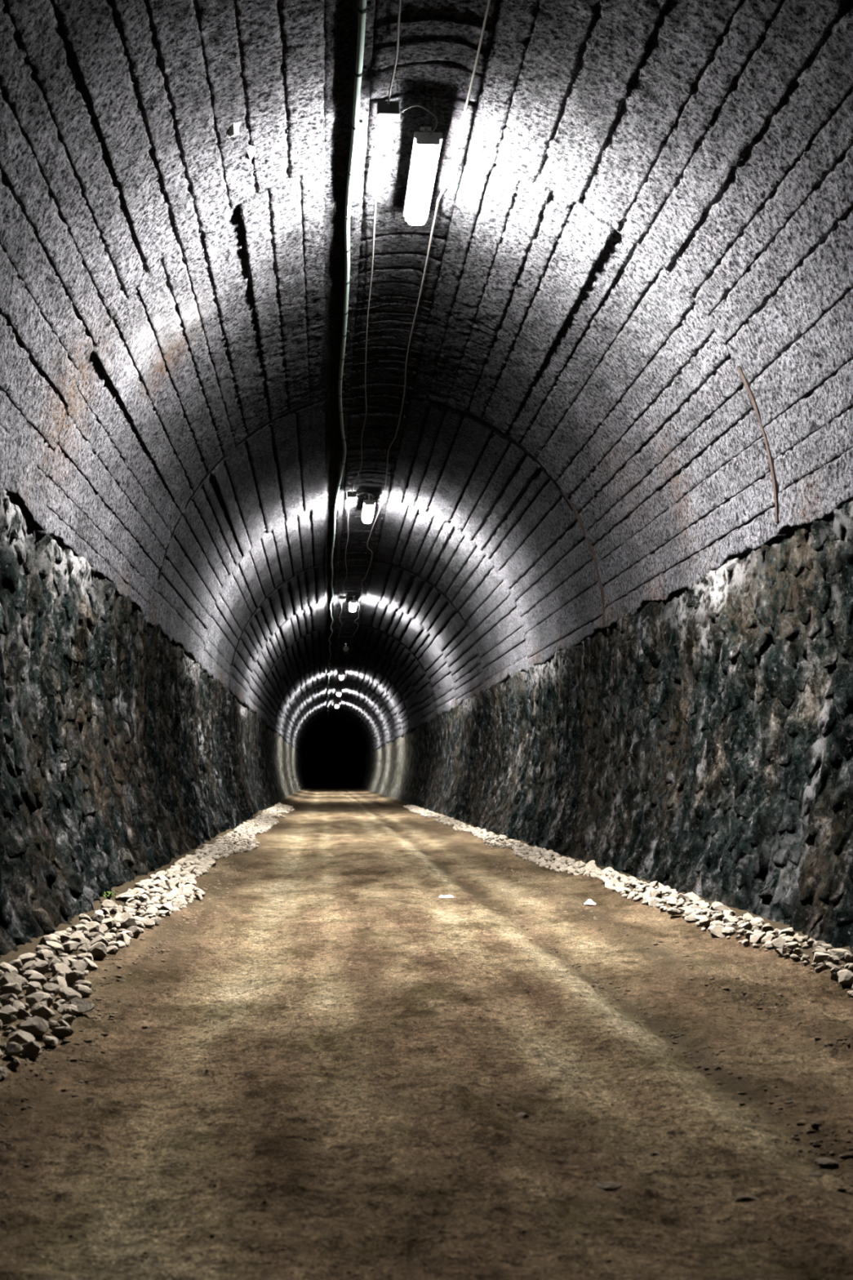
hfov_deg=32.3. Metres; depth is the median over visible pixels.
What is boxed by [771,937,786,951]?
stone
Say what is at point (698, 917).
stone
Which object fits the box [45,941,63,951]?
stone
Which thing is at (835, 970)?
stone
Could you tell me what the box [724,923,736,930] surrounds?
stone
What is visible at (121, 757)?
wall
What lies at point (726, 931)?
stone
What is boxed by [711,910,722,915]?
stone
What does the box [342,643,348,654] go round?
ceiling light
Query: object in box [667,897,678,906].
stone
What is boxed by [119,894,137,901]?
stone
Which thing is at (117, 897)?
stone
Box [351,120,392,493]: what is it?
wire
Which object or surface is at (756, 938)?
stone
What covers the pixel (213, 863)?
stone
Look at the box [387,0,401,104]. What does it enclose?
wire
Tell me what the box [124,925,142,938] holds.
stone
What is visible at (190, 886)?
stone
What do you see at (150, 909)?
stone
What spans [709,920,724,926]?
stone
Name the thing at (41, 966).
stone
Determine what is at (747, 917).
stone
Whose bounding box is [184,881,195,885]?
stone
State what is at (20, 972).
stone
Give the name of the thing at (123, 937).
stone
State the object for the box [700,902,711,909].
stone
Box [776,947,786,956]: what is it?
stone
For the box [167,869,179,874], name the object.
stone
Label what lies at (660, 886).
stone
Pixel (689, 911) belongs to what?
stone
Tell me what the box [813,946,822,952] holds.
stone
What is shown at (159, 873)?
stone
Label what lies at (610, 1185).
stone
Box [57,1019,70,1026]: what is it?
stone
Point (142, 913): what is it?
stone
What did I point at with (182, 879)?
stone
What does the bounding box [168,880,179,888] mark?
stone
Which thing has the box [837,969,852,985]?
stone
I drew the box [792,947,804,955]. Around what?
stone
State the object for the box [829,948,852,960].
stone
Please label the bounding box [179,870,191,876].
stone
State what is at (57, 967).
stone
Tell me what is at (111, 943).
stone
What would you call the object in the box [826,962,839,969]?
stone
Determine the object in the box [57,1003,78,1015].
stone
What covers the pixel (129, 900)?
stone
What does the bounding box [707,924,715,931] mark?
stone
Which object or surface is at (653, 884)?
stone
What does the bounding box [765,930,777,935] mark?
stone
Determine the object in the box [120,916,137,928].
stone
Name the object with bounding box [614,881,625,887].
stone
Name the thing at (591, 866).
stone
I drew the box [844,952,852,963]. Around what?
stone
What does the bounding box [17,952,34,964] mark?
stone
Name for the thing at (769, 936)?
stone
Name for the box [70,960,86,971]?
stone
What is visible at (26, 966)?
stone
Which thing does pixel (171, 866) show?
stone
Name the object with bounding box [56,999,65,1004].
stone
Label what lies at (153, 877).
stone
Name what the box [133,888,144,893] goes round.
stone
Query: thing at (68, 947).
stone
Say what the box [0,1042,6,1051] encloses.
stone
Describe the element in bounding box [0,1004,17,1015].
stone
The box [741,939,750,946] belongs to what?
stone
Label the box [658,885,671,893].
stone
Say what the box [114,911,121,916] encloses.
stone
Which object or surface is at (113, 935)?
stone
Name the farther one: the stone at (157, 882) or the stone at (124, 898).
the stone at (157, 882)
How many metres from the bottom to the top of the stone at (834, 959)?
0.054 m
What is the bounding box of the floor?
[0,786,852,1279]
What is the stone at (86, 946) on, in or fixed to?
on the floor
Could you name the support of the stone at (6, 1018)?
on the floor
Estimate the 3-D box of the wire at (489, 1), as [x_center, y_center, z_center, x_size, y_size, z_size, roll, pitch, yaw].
[-2.393,0.228,46.764,0.166,0.092,101.284,0,-5,-4]
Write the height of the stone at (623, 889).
0.056 m
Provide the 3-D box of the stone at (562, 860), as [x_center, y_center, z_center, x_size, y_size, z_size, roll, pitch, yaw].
[1.375,2.272,15.012,0.081,0.084,0.110,-4,-6,35]
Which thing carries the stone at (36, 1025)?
on the floor
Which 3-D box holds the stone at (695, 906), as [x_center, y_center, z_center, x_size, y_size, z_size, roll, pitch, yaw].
[1.757,1.749,9.589,0.058,0.048,0.068,3,-6,-29]
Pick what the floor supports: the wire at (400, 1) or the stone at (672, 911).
the stone at (672, 911)
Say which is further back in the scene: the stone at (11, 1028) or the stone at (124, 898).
the stone at (124, 898)
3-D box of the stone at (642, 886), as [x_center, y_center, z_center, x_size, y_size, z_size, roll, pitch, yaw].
[1.650,1.906,11.247,0.074,0.064,0.070,1,-5,-12]
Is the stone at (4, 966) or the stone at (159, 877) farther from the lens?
the stone at (159, 877)
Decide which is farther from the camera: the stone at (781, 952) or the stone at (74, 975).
the stone at (781, 952)
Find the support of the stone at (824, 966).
on the floor
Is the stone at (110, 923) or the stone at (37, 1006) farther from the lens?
the stone at (110, 923)
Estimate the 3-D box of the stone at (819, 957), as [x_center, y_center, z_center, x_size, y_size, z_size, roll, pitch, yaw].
[1.922,1.548,7.151,0.083,0.057,0.077,-1,-5,10]
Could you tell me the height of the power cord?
0.092 m
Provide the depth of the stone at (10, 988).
5.81 m
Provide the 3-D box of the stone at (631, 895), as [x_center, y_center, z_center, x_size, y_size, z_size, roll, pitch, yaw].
[1.526,1.909,10.961,0.060,0.065,0.080,-1,-5,11]
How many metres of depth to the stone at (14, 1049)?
4.80 m
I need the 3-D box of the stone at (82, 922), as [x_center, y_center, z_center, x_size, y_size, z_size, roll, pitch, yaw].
[-1.903,1.578,8.170,0.086,0.053,0.078,-5,-7,42]
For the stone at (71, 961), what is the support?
on the floor
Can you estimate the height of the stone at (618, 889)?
0.045 m
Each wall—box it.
[0,488,306,957]
[360,498,852,953]
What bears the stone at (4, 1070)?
on the floor
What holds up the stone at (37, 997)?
on the floor
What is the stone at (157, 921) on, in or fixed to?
on the floor
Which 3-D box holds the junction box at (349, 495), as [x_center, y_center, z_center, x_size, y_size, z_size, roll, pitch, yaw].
[-1.063,-2.091,21.208,0.166,0.085,0.150,0,-5,-4]
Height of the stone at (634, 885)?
0.056 m
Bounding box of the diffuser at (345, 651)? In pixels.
[342,649,348,654]
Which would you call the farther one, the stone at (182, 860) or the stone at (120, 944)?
the stone at (182, 860)
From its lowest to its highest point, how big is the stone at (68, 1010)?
0.047 m
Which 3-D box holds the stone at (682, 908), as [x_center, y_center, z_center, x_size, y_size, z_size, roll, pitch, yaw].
[1.717,1.776,9.718,0.100,0.039,0.064,-3,-6,30]
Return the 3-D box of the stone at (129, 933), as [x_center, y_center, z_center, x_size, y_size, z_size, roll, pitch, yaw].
[-1.683,1.652,8.213,0.074,0.050,0.083,-3,-6,26]
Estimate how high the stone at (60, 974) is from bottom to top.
0.044 m
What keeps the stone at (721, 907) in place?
on the floor
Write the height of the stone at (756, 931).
0.031 m
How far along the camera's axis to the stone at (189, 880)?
12.20 m
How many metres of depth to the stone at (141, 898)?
10.03 m
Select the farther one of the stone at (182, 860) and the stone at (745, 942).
the stone at (182, 860)
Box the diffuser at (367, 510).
[362,505,374,523]
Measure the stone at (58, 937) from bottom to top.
0.042 m
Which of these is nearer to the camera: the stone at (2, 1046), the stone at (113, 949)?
the stone at (2, 1046)
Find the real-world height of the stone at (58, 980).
0.070 m
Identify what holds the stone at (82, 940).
on the floor
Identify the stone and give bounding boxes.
[0,961,17,975]
[0,971,22,991]
[0,993,17,1002]
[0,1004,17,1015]
[0,1010,17,1025]
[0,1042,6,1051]
[0,1066,2,1079]
[0,1066,7,1078]
[1,982,22,995]
[1,998,13,1005]
[3,1025,16,1031]
[4,1041,22,1056]
[5,1059,20,1069]
[6,1029,35,1044]
[8,959,22,968]
[9,1000,25,1008]
[14,1007,32,1019]
[16,976,26,982]
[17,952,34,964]
[17,969,26,975]
[19,1015,48,1036]
[20,1040,40,1058]
[22,960,35,970]
[22,969,41,979]
[23,1003,29,1008]
[25,991,53,1008]
[26,981,41,990]
[26,986,40,995]
[27,973,46,986]
[29,960,48,975]
[29,1004,42,1017]
[31,1000,47,1008]
[31,1005,55,1020]
[35,945,56,956]
[35,949,53,960]
[40,934,57,944]
[42,982,60,995]
[42,1035,57,1045]
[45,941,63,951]
[48,958,61,971]
[48,1020,59,1028]
[49,933,60,940]
[51,962,71,977]
[51,1001,61,1008]
[52,975,66,986]
[52,1026,73,1037]
[53,931,70,942]
[53,972,65,978]
[55,956,69,966]
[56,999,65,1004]
[57,986,81,1001]
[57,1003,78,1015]
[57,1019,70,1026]
[60,1006,71,1015]
[61,1015,75,1023]
[62,942,80,952]
[62,1013,73,1023]
[65,955,77,960]
[65,969,84,986]
[66,931,84,942]
[66,957,76,967]
[66,996,94,1016]
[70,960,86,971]
[71,979,91,988]
[72,984,92,995]
[74,924,87,932]
[75,919,88,924]
[76,952,93,960]
[77,937,90,946]
[77,943,90,951]
[78,913,91,921]
[81,957,97,970]
[84,921,100,933]
[86,932,103,940]
[88,941,106,953]
[90,912,103,923]
[90,935,108,946]
[90,947,106,959]
[94,910,102,913]
[97,924,107,933]
[98,907,110,915]
[100,899,115,908]
[100,918,115,929]
[103,932,115,938]
[103,933,113,941]
[106,945,118,955]
[107,941,115,946]
[108,907,118,914]
[109,927,117,933]
[112,940,125,949]
[113,915,122,923]
[114,892,132,900]
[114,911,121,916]
[115,906,122,911]
[115,922,120,928]
[115,932,130,946]
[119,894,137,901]
[120,911,134,919]
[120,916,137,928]
[121,930,133,937]
[122,902,137,908]
[122,906,136,912]
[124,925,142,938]
[125,897,134,902]
[129,899,142,909]
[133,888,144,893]
[133,915,145,920]
[134,882,148,888]
[135,910,145,917]
[135,920,145,928]
[137,894,147,902]
[139,879,151,883]
[140,918,155,928]
[145,900,155,906]
[145,906,157,914]
[146,914,155,918]
[149,874,157,880]
[150,917,161,924]
[151,879,160,885]
[152,887,162,893]
[153,903,161,910]
[155,871,166,875]
[156,874,168,881]
[157,910,169,916]
[160,893,174,900]
[160,902,172,911]
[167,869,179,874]
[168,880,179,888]
[168,888,177,897]
[169,865,180,870]
[169,877,180,883]
[170,886,181,894]
[171,902,180,907]
[173,898,183,907]
[175,894,185,899]
[176,857,186,863]
[177,883,184,888]
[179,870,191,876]
[179,877,188,883]
[180,889,193,896]
[182,884,195,890]
[184,856,192,861]
[184,866,194,872]
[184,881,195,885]
[186,873,195,879]
[188,878,196,883]
[193,887,203,891]
[193,893,202,900]
[205,860,216,866]
[515,1111,529,1118]
[557,858,566,863]
[584,863,596,871]
[585,860,595,866]
[591,869,602,875]
[593,1181,622,1191]
[600,875,609,882]
[601,869,610,875]
[604,880,614,888]
[606,868,614,872]
[609,878,619,886]
[613,886,621,893]
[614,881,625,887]
[620,887,631,893]
[626,892,635,898]
[631,883,639,888]
[636,884,646,893]
[641,889,651,896]
[642,896,648,901]
[648,897,659,906]
[649,880,657,888]
[650,1151,662,1155]
[651,888,662,897]
[658,883,664,888]
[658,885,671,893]
[659,906,667,911]
[663,896,675,903]
[666,907,683,915]
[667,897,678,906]
[668,893,677,897]
[671,889,678,894]
[677,893,685,900]
[678,906,691,911]
[684,907,696,915]
[684,913,696,922]
[685,892,701,902]
[691,900,705,905]
[691,904,702,910]
[692,911,701,915]
[694,915,708,921]
[699,918,713,926]
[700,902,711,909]
[706,909,714,916]
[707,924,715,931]
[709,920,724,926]
[709,924,725,937]
[710,901,723,911]
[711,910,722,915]
[711,912,724,921]
[712,903,729,913]
[721,927,736,936]
[722,922,736,926]
[723,915,739,924]
[724,909,735,916]
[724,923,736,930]
[734,1195,759,1202]
[736,915,743,921]
[737,920,745,925]
[741,921,751,930]
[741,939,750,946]
[742,912,754,922]
[745,929,755,939]
[750,917,764,926]
[750,932,766,943]
[751,925,759,932]
[753,929,762,933]
[761,925,773,932]
[761,933,775,943]
[764,940,773,947]
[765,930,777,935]
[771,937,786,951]
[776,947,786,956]
[778,927,795,937]
[782,935,795,942]
[784,942,799,950]
[790,954,800,960]
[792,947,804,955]
[794,936,804,942]
[800,953,808,961]
[802,935,810,942]
[805,938,815,948]
[808,1172,823,1177]
[813,940,826,946]
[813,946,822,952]
[813,947,827,955]
[813,951,831,963]
[814,966,824,973]
[815,1157,839,1168]
[818,961,829,969]
[821,943,832,951]
[826,955,839,964]
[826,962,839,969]
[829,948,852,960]
[830,967,847,973]
[831,973,838,981]
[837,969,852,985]
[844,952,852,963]
[844,963,852,970]
[848,991,852,998]
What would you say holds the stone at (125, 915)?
on the floor
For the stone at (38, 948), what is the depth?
7.00 m
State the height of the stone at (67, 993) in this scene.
0.067 m
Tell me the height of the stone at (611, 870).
0.059 m
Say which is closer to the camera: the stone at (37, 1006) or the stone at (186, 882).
the stone at (37, 1006)
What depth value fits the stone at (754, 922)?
8.55 m
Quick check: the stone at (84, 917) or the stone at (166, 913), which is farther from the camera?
the stone at (166, 913)
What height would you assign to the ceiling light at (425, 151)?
0.261 m
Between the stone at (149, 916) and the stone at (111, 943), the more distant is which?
the stone at (149, 916)
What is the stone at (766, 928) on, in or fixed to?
on the floor
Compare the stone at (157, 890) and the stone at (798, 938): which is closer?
the stone at (798, 938)
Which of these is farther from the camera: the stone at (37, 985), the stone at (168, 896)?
the stone at (168, 896)
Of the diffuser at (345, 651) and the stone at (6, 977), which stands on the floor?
the stone at (6, 977)
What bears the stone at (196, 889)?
on the floor
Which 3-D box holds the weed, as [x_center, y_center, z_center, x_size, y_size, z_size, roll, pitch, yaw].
[-2.063,1.683,9.564,0.110,0.107,0.142,0,-5,-4]
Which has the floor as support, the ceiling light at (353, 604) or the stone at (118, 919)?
the stone at (118, 919)
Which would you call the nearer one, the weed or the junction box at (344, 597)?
the weed
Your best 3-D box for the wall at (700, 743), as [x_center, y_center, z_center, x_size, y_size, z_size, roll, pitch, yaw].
[-0.743,4.586,54.284,0.899,3.048,116.800,0,-5,-4]
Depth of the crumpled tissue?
10.51 m
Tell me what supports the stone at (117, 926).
on the floor
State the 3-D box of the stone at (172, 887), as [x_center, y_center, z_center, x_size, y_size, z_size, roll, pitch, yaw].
[-1.897,1.893,11.098,0.070,0.063,0.081,4,-7,-40]
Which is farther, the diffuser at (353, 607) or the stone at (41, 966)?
the diffuser at (353, 607)
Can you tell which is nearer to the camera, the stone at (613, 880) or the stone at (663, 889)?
the stone at (663, 889)
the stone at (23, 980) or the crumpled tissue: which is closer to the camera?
the stone at (23, 980)
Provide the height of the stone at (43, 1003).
0.056 m
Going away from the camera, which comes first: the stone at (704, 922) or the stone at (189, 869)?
the stone at (704, 922)
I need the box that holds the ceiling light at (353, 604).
[348,595,357,611]
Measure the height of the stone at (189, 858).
0.054 m
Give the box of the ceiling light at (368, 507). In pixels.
[361,493,375,523]
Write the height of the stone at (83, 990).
0.053 m
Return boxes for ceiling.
[0,0,852,754]
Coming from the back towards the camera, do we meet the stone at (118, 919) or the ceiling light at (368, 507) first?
the ceiling light at (368, 507)
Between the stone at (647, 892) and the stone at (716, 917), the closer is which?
the stone at (716, 917)
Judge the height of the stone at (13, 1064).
0.031 m
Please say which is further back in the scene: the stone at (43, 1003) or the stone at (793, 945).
the stone at (793, 945)
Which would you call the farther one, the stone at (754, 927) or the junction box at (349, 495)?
the junction box at (349, 495)
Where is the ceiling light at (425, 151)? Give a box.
[403,125,442,225]
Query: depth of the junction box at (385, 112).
8.91 m
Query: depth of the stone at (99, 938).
7.63 m
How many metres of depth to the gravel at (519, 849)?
14.97 m
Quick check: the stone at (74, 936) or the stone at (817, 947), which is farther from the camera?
the stone at (74, 936)
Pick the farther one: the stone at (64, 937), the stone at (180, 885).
the stone at (180, 885)
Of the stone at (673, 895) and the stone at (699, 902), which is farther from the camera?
the stone at (673, 895)
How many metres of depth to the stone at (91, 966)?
6.84 m
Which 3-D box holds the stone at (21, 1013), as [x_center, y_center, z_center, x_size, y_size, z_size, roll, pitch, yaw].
[-1.498,1.394,5.476,0.056,0.052,0.070,0,-5,4]
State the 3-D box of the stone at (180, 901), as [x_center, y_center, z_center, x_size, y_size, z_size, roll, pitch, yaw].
[-1.742,1.854,10.342,0.068,0.076,0.102,0,-5,-5]
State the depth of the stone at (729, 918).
8.79 m
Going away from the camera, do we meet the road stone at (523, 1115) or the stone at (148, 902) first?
the road stone at (523, 1115)
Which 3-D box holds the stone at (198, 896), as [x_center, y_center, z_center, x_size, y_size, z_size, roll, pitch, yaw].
[-1.711,1.915,10.944,0.076,0.060,0.085,-4,-7,40]
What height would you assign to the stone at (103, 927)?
0.055 m
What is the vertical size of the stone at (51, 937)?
0.053 m
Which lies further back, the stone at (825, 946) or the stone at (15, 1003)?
the stone at (825, 946)
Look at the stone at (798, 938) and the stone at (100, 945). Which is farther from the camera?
the stone at (798, 938)
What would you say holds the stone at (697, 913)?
on the floor
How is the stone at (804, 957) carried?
on the floor
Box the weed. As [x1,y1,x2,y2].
[102,890,118,899]
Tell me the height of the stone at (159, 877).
0.068 m
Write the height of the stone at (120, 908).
0.046 m
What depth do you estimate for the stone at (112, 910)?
9.02 m
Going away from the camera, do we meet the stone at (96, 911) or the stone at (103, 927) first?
the stone at (103, 927)
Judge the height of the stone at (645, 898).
0.046 m
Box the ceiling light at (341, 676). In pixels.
[339,671,343,679]
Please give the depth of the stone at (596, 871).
13.19 m
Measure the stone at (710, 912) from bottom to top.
0.048 m
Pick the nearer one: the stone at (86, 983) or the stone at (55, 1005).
the stone at (55, 1005)
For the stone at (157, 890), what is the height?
0.043 m
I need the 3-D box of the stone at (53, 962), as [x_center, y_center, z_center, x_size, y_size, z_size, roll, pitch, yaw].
[-1.698,1.482,6.678,0.074,0.071,0.083,-1,-5,14]
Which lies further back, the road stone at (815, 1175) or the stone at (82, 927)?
the stone at (82, 927)
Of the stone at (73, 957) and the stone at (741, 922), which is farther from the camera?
the stone at (741, 922)
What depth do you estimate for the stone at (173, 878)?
11.93 m
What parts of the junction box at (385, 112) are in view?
lid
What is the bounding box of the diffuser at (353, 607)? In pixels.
[349,604,356,611]
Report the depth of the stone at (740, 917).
8.90 m
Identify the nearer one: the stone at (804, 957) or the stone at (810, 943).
the stone at (804, 957)
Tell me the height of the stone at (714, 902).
0.070 m
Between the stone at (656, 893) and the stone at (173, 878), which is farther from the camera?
the stone at (173, 878)
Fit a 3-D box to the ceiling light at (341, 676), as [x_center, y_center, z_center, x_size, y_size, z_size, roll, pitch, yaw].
[-3.397,1.412,58.825,0.177,0.261,1.300,0,-5,-4]
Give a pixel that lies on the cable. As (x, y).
(362, 6)
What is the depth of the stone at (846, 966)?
6.87 m
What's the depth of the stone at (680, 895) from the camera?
10.31 m
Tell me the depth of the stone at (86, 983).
6.23 m
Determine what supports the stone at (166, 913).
on the floor
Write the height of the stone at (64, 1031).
0.041 m
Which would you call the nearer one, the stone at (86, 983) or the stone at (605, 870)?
the stone at (86, 983)
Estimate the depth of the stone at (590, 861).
14.11 m
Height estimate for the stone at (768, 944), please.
0.039 m
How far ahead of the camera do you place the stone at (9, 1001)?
5.64 m
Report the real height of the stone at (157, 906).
0.044 m
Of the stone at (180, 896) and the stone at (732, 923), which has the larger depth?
the stone at (180, 896)
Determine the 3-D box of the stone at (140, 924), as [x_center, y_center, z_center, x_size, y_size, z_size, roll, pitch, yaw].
[-1.703,1.689,8.721,0.054,0.048,0.096,4,-7,-37]
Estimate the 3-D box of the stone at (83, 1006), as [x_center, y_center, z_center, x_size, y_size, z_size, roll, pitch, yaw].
[-1.378,1.455,5.825,0.112,0.081,0.085,-1,-5,10]
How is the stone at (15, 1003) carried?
on the floor
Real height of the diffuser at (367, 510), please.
0.085 m
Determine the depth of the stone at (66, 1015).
5.53 m
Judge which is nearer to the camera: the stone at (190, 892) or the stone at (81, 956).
the stone at (81, 956)
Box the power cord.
[404,104,438,134]
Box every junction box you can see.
[338,595,346,599]
[346,491,358,498]
[376,100,404,121]
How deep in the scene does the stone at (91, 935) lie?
7.79 m
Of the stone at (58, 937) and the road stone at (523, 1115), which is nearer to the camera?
the road stone at (523, 1115)
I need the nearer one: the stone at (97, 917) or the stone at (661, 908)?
the stone at (97, 917)
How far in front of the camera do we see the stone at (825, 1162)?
3.62 m
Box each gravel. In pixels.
[2,802,294,1062]
[403,804,852,995]
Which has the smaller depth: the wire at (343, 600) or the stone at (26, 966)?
the stone at (26, 966)
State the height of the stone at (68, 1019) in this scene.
0.040 m
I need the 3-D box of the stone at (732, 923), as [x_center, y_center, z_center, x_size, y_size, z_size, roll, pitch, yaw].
[1.777,1.683,8.655,0.066,0.045,0.092,3,-6,-27]
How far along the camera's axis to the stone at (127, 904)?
9.33 m
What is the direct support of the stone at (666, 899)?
on the floor
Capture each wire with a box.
[331,600,343,714]
[337,0,491,710]
[342,498,354,597]
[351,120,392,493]
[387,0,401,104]
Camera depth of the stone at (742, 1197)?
3.32 m
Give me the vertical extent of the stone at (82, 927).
0.057 m
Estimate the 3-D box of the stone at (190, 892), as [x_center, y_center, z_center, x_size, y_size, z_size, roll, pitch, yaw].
[-1.788,1.898,11.027,0.093,0.055,0.100,0,-5,2]
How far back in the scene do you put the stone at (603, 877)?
12.34 m
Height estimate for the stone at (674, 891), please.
0.057 m
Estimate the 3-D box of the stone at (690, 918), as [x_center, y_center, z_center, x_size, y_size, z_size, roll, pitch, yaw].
[1.663,1.739,9.190,0.078,0.059,0.064,3,-6,-33]
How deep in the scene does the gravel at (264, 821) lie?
15.88 m
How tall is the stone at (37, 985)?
0.037 m
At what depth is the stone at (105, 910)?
8.90 m
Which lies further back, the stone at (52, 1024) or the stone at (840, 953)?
the stone at (840, 953)
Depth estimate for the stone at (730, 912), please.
9.10 m
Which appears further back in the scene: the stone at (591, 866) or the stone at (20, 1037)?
the stone at (591, 866)
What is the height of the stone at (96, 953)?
0.068 m
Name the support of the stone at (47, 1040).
on the floor
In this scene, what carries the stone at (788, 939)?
on the floor
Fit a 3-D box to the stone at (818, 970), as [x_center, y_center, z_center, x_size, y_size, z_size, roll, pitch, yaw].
[1.848,1.552,6.914,0.038,0.032,0.040,4,-7,-36]
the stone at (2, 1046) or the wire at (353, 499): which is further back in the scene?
the wire at (353, 499)
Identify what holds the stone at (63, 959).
on the floor
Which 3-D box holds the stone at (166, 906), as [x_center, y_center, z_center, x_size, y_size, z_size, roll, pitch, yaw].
[-1.719,1.773,9.702,0.080,0.074,0.088,1,-5,-13]
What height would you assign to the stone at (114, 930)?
0.044 m
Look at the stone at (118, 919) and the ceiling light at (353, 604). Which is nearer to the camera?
the stone at (118, 919)
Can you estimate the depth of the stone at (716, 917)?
8.95 m
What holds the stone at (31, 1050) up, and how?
on the floor
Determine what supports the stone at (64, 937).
on the floor
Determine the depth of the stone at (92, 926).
8.01 m
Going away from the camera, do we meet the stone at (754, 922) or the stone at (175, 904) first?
the stone at (754, 922)
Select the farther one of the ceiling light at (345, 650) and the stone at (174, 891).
the ceiling light at (345, 650)
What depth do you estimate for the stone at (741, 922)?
8.69 m
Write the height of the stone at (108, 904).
0.093 m
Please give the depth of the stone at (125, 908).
9.12 m
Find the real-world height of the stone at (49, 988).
0.063 m
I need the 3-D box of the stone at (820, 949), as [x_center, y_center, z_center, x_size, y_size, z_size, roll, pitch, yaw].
[1.946,1.550,7.262,0.068,0.064,0.082,-1,-5,15]
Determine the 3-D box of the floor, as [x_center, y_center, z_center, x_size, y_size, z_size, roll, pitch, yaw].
[-3.085,5.847,53.605,4.600,0.207,116.000,0,-5,-4]
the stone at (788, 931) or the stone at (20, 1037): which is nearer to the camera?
the stone at (20, 1037)
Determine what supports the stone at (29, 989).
on the floor
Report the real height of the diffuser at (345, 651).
0.085 m
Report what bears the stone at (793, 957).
on the floor
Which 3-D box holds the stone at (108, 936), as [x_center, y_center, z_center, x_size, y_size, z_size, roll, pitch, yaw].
[-1.716,1.611,7.934,0.053,0.051,0.064,1,-5,-8]
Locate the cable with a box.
[326,0,371,715]
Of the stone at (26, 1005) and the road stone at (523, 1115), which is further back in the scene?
the stone at (26, 1005)
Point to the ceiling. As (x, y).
(629, 376)
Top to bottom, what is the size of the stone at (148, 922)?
0.058 m
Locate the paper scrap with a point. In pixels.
(447, 895)
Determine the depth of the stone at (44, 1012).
5.43 m
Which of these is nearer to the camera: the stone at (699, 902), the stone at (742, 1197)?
the stone at (742, 1197)
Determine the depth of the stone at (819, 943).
7.49 m
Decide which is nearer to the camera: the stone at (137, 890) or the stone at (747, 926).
the stone at (747, 926)
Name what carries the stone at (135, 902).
on the floor
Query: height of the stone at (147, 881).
0.049 m
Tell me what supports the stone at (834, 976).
on the floor
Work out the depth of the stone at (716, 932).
8.46 m
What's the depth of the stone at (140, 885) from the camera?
10.85 m
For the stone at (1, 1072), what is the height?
0.060 m
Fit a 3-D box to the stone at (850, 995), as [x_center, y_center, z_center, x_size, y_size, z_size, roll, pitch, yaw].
[1.818,1.512,6.273,0.035,0.032,0.047,1,-5,-14]
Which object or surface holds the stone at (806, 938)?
on the floor
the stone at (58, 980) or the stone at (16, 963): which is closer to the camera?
the stone at (58, 980)
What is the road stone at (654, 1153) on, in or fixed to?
on the floor
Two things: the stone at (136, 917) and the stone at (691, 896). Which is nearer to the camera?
the stone at (136, 917)
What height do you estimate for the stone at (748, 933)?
0.058 m
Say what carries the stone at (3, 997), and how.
on the floor
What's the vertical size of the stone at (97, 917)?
0.064 m
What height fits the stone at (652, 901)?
0.077 m
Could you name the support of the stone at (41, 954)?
on the floor
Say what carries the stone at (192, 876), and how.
on the floor
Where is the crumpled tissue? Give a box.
[584,898,595,905]
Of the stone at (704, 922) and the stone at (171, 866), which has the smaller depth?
the stone at (704, 922)
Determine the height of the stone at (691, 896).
0.078 m
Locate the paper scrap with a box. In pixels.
[439,894,453,897]
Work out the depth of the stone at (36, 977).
6.22 m
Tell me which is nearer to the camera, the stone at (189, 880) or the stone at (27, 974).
the stone at (27, 974)
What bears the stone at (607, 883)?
on the floor

